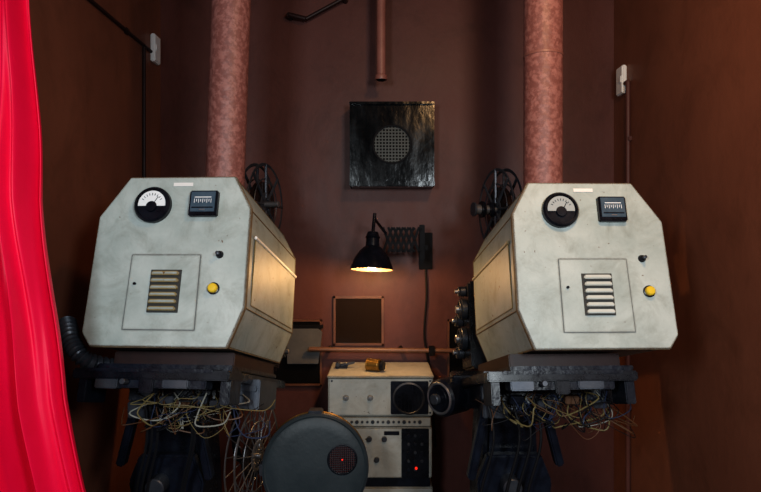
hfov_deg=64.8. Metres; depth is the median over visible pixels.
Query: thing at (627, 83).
conduit
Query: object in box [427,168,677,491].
projector
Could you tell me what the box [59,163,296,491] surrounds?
projector
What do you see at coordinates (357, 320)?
pane
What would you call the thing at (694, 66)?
wall
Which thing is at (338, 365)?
tool
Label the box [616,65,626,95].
light switch
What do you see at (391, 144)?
speaker grille
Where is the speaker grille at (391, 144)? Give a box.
[374,126,409,161]
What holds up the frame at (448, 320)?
attached to the wall at (465, 57)
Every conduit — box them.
[88,0,152,176]
[623,80,631,491]
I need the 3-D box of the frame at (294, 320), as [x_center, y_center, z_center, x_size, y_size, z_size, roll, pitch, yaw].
[-0.505,0.637,3.588,0.310,0.395,0.022,0,0,0]
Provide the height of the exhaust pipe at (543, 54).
1.629 m
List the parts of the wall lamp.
lamp shade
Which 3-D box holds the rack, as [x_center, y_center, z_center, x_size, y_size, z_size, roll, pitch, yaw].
[0.000,1.091,3.376,0.570,0.799,0.392,0,0,0]
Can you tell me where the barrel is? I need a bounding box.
[365,358,385,371]
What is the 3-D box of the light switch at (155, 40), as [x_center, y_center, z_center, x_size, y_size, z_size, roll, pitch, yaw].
[-1.302,-1.140,3.480,0.034,0.160,0.090,0,0,0]
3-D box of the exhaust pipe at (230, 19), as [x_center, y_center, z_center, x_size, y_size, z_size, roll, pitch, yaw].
[-0.628,-0.895,2.550,0.252,1.611,0.220,0,0,0]
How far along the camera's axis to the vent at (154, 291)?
2.06 m
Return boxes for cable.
[423,269,436,446]
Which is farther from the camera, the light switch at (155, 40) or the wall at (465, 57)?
the wall at (465, 57)
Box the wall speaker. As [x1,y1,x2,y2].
[349,101,434,188]
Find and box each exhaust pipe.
[205,0,250,187]
[523,0,563,188]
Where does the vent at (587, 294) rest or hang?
attached to the projector at (570, 280)
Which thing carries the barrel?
on the rack
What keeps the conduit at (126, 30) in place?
attached to the wall at (89, 71)
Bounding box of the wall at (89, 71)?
[29,0,159,491]
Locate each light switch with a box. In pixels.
[151,33,159,64]
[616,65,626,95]
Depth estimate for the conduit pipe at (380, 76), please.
3.38 m
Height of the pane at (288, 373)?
0.383 m
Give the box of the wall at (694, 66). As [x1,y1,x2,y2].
[614,0,760,491]
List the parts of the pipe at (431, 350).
rail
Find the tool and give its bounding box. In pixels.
[335,361,354,368]
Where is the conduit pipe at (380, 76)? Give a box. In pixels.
[375,0,386,81]
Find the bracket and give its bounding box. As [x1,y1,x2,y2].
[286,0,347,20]
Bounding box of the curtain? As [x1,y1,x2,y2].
[0,0,85,491]
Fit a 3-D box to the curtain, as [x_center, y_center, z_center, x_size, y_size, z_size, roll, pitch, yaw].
[-0.959,-0.049,1.694,0.718,3.058,0.167,0,0,1]
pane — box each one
[274,322,319,383]
[336,299,381,342]
[450,322,464,371]
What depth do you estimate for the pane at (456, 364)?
3.59 m
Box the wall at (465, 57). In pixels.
[160,0,613,491]
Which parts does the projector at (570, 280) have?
drive motor, panel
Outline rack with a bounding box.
[327,362,433,491]
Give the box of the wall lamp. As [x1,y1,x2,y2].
[350,213,431,271]
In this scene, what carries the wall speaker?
attached to the wall at (465, 57)
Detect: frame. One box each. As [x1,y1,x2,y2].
[285,319,321,385]
[333,296,383,345]
[447,319,451,376]
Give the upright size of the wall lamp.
0.315 m
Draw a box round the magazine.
[259,408,368,491]
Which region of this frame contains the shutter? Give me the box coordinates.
[287,325,323,363]
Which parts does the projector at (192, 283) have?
panel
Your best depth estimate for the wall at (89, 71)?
2.72 m
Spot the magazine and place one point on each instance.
(314, 450)
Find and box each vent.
[133,270,181,312]
[566,273,615,315]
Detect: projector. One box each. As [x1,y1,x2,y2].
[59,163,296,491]
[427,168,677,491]
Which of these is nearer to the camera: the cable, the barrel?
the barrel
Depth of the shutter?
3.56 m
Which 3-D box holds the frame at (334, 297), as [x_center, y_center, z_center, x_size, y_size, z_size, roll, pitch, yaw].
[-0.131,0.448,3.588,0.302,0.295,0.022,0,0,0]

